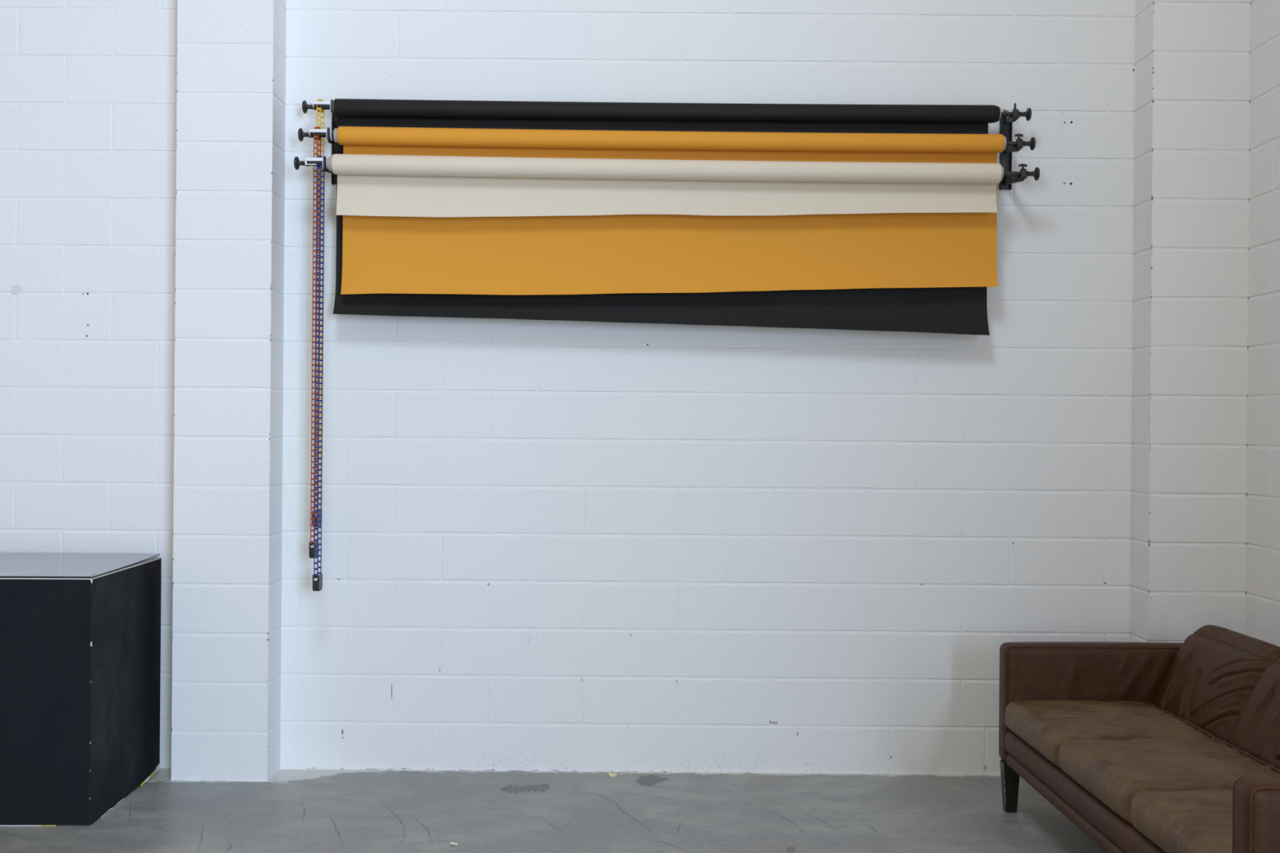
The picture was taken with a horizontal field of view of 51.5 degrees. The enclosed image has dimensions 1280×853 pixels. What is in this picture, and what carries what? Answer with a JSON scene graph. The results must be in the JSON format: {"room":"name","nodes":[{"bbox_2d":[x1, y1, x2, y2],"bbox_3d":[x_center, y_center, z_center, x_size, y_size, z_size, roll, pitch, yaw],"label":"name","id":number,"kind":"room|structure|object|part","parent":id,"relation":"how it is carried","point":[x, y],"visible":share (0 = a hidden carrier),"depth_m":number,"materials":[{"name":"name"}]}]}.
{"room":"studio","nodes":[
{"label":"studio","id":0,"kind":"room"},
{"bbox_2d":[0,768,1106,852],"bbox_3d":[-1.326,1.446,2.025,7.771,0.001,7.250,0,0,0],"label":"floor","id":1,"kind":"structure","parent":0,"point":[295,811],"depth_m":4.95,"materials":[{"name":"concrete"}]},
{"bbox_2d":[0,553,161,826],"bbox_3d":[-2.636,0.981,5.145,1.312,0.907,0.771,0,0,-2],"label":"display box","id":2,"kind":"object","parent":1,"relation":"on","point":[80,633],"visible":1,"depth_m":4.79,"materials":[{"name":"black laminate"}]},
{"bbox_3d":[-2.629,0.987,4.774,1.299,0.885,0.018,0,0,-2],"label":"panel","id":3,"kind":"part","parent":2,"relation":"part of","materials":[{"name":"black laminate"}]},
{"bbox_3d":[-2.001,0.996,5.178,0.017,0.888,0.747,0,0,-2],"label":"panel","id":4,"kind":"part","parent":2,"relation":"part of","materials":[{"name":"black laminate"}]},
{"bbox_2d":[608,773,617,777],"bbox_3d":[-0.116,1.453,5.546,0.034,0.005,0.068,0,0,-17],"label":"paper scrap","id":5,"kind":"object","parent":1,"relation":"on","point":[612,775],"visible":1,"depth_m":5.54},
{"bbox_2d":[999,625,1279,852],"bbox_3d":[1.807,1.104,4.093,0.867,0.734,2.085,0,0,-1],"label":"leather sofa","id":6,"kind":"object","parent":1,"relation":"on","point":[1143,747],"visible":1,"depth_m":4.43,"materials":[{"name":"brown leather"}]},
{"bbox_3d":[1.412,1.373,5.070,0.064,0.190,0.060,0,0,-1],"label":"leg","id":7,"kind":"part","parent":6,"relation":"part of","materials":[{"name":"brown wood"}]},
{"bbox_3d":[1.419,1.257,4.089,0.057,0.057,1.863,0,0,-1],"label":"rail","id":8,"kind":"part","parent":6,"relation":"part of","materials":[{"name":"brown leather"}]},
{"bbox_3d":[1.414,1.189,4.089,0.060,0.088,1.863,0,0,-1],"label":"rail","id":9,"kind":"part","parent":6,"relation":"part of","materials":[{"name":"brown leather"}]},
{"bbox_3d":[1.805,1.058,5.075,0.850,0.462,0.122,0,0,-1],"label":"armrest","id":10,"kind":"part","parent":6,"relation":"part of","materials":[{"name":"brown leather"}]},
{"bbox_2d":[1004,699,1220,768],"bbox_3d":[1.657,1.078,4.713,0.581,0.132,0.619,0,0,-1],"label":"seat cushion","id":11,"kind":"object","parent":6,"relation":"on","point":[1040,727],"depth_m":4.62,"materials":[{"name":"brown leather"}]},
{"bbox_2d":[1058,738,1279,824],"bbox_3d":[1.664,1.076,4.092,0.581,0.135,0.619,0,0,-1],"label":"seat cushion","id":12,"kind":"object","parent":6,"relation":"on","point":[1108,774],"depth_m":4.04,"materials":[{"name":"brown leather"}]},
{"bbox_2d":[1130,789,1232,852],"bbox_3d":[1.671,1.077,3.471,0.581,0.134,0.619,0,0,-1],"label":"seat cushion","id":13,"kind":"object","parent":6,"relation":"on","point":[1162,820],"depth_m":3.55,"materials":[{"name":"brown leather"}]},
{"bbox_2d":[1154,625,1279,742],"bbox_3d":[2.063,0.936,4.717,0.295,0.394,0.616,0,0,-1],"label":"cushion","id":14,"kind":"object","parent":6,"relation":"on","point":[1206,682],"depth_m":4.65,"materials":[{"name":"brown leather"}]},
{"bbox_2d":[1228,658,1279,768],"bbox_3d":[2.070,0.936,4.096,0.295,0.394,0.616,0,0,-1],"label":"cushion","id":15,"kind":"object","parent":6,"relation":"on","point":[1255,732],"depth_m":4.24,"materials":[{"name":"brown leather"}]},
{"bbox_3d":[1.827,1.058,3.112,0.850,0.462,0.122,0,0,-1],"label":"armrest","id":16,"kind":"part","parent":6,"relation":"part of","materials":[{"name":"brown leather"}]},
{"bbox_2d":[0,0,1136,774],"bbox_3d":[-1.359,-0.639,5.603,7.671,4.230,0.007,0,0,0],"label":"wall","id":17,"kind":"structure","parent":0,"point":[548,545],"depth_m":5.60,"materials":[{"name":"white brick"}]},
{"bbox_2d":[171,0,286,781],"bbox_3d":[-1.696,-0.642,5.502,0.392,4.230,0.196,0,0,0],"label":"pillar","id":18,"kind":"structure","parent":17,"relation":"attached to","point":[231,91],"depth_m":5.41,"materials":[{"name":"white paint"}]},
{"bbox_2d":[323,99,337,184],"bbox_3d":[-1.273,-1.190,5.460,0.046,0.339,0.280,0,0,0],"label":"wall bracket","id":19,"kind":"object","parent":17,"relation":"attached to","point":[334,122],"visible":0.44,"depth_m":5.58,"materials":[{"name":"black metal"}]},
{"bbox_2d":[293,155,328,169],"bbox_3d":[-1.288,-1.060,5.350,0.206,0.055,0.068,0,0,0],"label":"mechanism","id":20,"kind":"object","parent":19,"relation":"hanging from","point":[308,162],"visible":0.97,"depth_m":5.33,"materials":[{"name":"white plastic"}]},
{"bbox_3d":[-1.381,-1.061,5.350,0.018,0.055,0.055,0,0,0],"label":"knob","id":21,"kind":"part","parent":20,"relation":"part of","materials":[{"name":"black plastic"}]},
{"bbox_3d":[-1.354,-1.060,5.350,0.038,0.025,0.026,0,0,0],"label":"stem","id":22,"kind":"part","parent":20,"relation":"part of","materials":[{"name":"black plastic"}]},
{"bbox_2d":[312,155,324,591],"bbox_3d":[-1.292,-0.215,5.350,0.026,1.753,0.061,0,0,0],"label":"hanging chain","id":23,"kind":"object","parent":20,"relation":"hanging from","point":[317,579],"visible":1,"depth_m":5.32,"materials":[{"name":"blue plastic"}]},
{"bbox_2d":[328,154,1004,217],"bbox_3d":[0.103,-0.963,5.351,2.709,0.247,0.083,0,0,0],"label":"paper roll","id":24,"kind":"object","parent":20,"relation":"hanging from","point":[368,184],"visible":1,"depth_m":5.38,"materials":[{"name":"beige paper"}]},
{"bbox_2d":[297,126,333,141],"bbox_3d":[-1.286,-1.188,5.410,0.206,0.055,0.068,0,0,0],"label":"mechanism","id":25,"kind":"object","parent":19,"relation":"hanging from","point":[320,132],"visible":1,"depth_m":5.39,"materials":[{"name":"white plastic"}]},
{"bbox_3d":[-1.380,-1.189,5.410,0.018,0.055,0.055,0,0,0],"label":"knob","id":26,"kind":"part","parent":25,"relation":"part of","materials":[{"name":"black plastic"}]},
{"bbox_3d":[-1.353,-1.188,5.410,0.038,0.025,0.026,0,0,0],"label":"stem","id":27,"kind":"part","parent":25,"relation":"part of","materials":[{"name":"black plastic"}]},
{"bbox_2d":[309,127,321,558],"bbox_3d":[-1.321,-0.342,5.410,0.026,1.754,0.061,0,0,0],"label":"hanging chain","id":28,"kind":"object","parent":25,"relation":"hanging from","point":[311,543],"visible":0.55,"depth_m":5.38,"materials":[{"name":"red plastic"}]},
{"bbox_2d":[333,126,1006,294],"bbox_3d":[0.119,-0.870,5.412,2.727,0.682,0.078,0,0,0],"label":"paper roll","id":29,"kind":"object","parent":25,"relation":"hanging from","point":[606,254],"visible":0.73,"depth_m":5.45,"materials":[{"name":"orange paper"}]},
{"bbox_2d":[302,98,331,113],"bbox_3d":[-1.285,-1.316,5.470,0.206,0.055,0.068,0,0,0],"label":"mechanism","id":30,"kind":"object","parent":19,"relation":"attached to","point":[323,104],"visible":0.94,"depth_m":5.45,"materials":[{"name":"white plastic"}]},
{"bbox_3d":[-1.379,-1.316,5.470,0.018,0.055,0.055,0,0,0],"label":"knob","id":31,"kind":"part","parent":30,"relation":"part of","materials":[{"name":"black plastic"}]},
{"bbox_3d":[-1.352,-1.316,5.470,0.038,0.025,0.026,0,0,0],"label":"stem","id":32,"kind":"part","parent":30,"relation":"part of","materials":[{"name":"black plastic"}]},
{"bbox_2d":[311,99,324,526],"bbox_3d":[-1.323,-0.467,5.470,0.026,1.759,0.061,0,0,0],"label":"chain","id":33,"kind":"object","parent":30,"relation":"hanging from","point":[317,108],"visible":0.52,"depth_m":5.46,"materials":[{"name":"yellow plastic"}]},
{"bbox_2d":[333,98,1000,335],"bbox_3d":[0.106,-0.862,5.471,2.742,0.953,0.075,0,0,0],"label":"paper roll","id":34,"kind":"object","parent":30,"relation":"hanging from","point":[947,310],"visible":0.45,"depth_m":5.49,"materials":[{"name":"black paper"}]},
{"bbox_3d":[-1.273,-1.184,5.591,0.046,0.327,0.018,0,0,0],"label":"wall plate","id":35,"kind":"part","parent":19,"relation":"part of","materials":[{"name":"black metal"}]},
{"bbox_2d":[999,110,1025,190],"bbox_3d":[1.540,-1.160,5.460,0.049,0.346,0.280,0,0,0],"label":"wall bracket","id":36,"kind":"object","parent":17,"relation":"attached to","point":[1006,122],"visible":0.72,"depth_m":5.58,"materials":[{"name":"black metal"}]},
{"bbox_3d":[1.540,-1.161,5.591,0.049,0.327,0.018,0,0,0],"label":"wall plate","id":37,"kind":"part","parent":36,"relation":"part of","materials":[{"name":"black metal"}]},
{"bbox_2d":[1000,102,1031,120],"bbox_3d":[1.503,-1.296,5.470,0.212,0.072,0.055,0,0,0],"label":"clamp knob","id":38,"kind":"object","parent":36,"relation":"attached to","point":[1028,113],"visible":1,"depth_m":5.46,"materials":[{"name":"black plastic"}]},
{"bbox_3d":[1.573,-1.286,5.470,0.040,0.025,0.025,0,0,0],"label":"stem","id":39,"kind":"part","parent":38,"relation":"part of","materials":[{"name":"black plastic"}]},
{"bbox_3d":[1.600,-1.286,5.470,0.018,0.055,0.055,0,0,0],"label":"knob","id":40,"kind":"part","parent":38,"relation":"part of","materials":[{"name":"black plastic"}]},
{"bbox_2d":[1006,133,1035,150],"bbox_3d":[1.502,-1.159,5.410,0.212,0.067,0.055,0,0,0],"label":"clamp knob","id":41,"kind":"object","parent":36,"relation":"attached to","point":[1032,144],"visible":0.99,"depth_m":5.40,"materials":[{"name":"black plastic"}]},
{"bbox_3d":[1.571,-1.152,5.410,0.040,0.025,0.025,0,0,0],"label":"stem","id":42,"kind":"part","parent":41,"relation":"part of","materials":[{"name":"black plastic"}]},
{"bbox_3d":[1.599,-1.152,5.410,0.018,0.055,0.055,0,0,0],"label":"knob","id":43,"kind":"part","parent":41,"relation":"part of","materials":[{"name":"black plastic"}]},
{"bbox_2d":[1003,163,1039,180],"bbox_3d":[1.501,-1.025,5.350,0.212,0.067,0.055,0,0,0],"label":"clamp knob","id":44,"kind":"object","parent":36,"relation":"attached to","point":[1036,173],"visible":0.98,"depth_m":5.34,"materials":[{"name":"black plastic"}]},
{"bbox_3d":[1.570,-1.018,5.350,0.040,0.025,0.025,0,0,0],"label":"stem","id":45,"kind":"part","parent":44,"relation":"part of","materials":[{"name":"black plastic"}]},
{"bbox_3d":[1.597,-1.018,5.350,0.018,0.055,0.055,0,0,0],"label":"knob","id":46,"kind":"part","parent":44,"relation":"part of","materials":[{"name":"black plastic"}]},
{"bbox_2d":[1130,0,1250,643],"bbox_3d":[2.278,-0.610,5.502,0.396,4.230,0.196,0,0,0],"label":"pillar","id":47,"kind":"structure","parent":17,"relation":"attached to","point":[1189,401],"depth_m":5.41,"materials":[{"name":"white paint"}]},
{"bbox_2d":[1245,0,1279,646],"bbox_3d":[2.479,-0.608,2.000,0.006,4.230,7.200,0,0,0],"label":"wall","id":48,"kind":"structure","parent":0,"point":[1263,446],"depth_m":5.27,"materials":[{"name":"white paint"}]}
]}

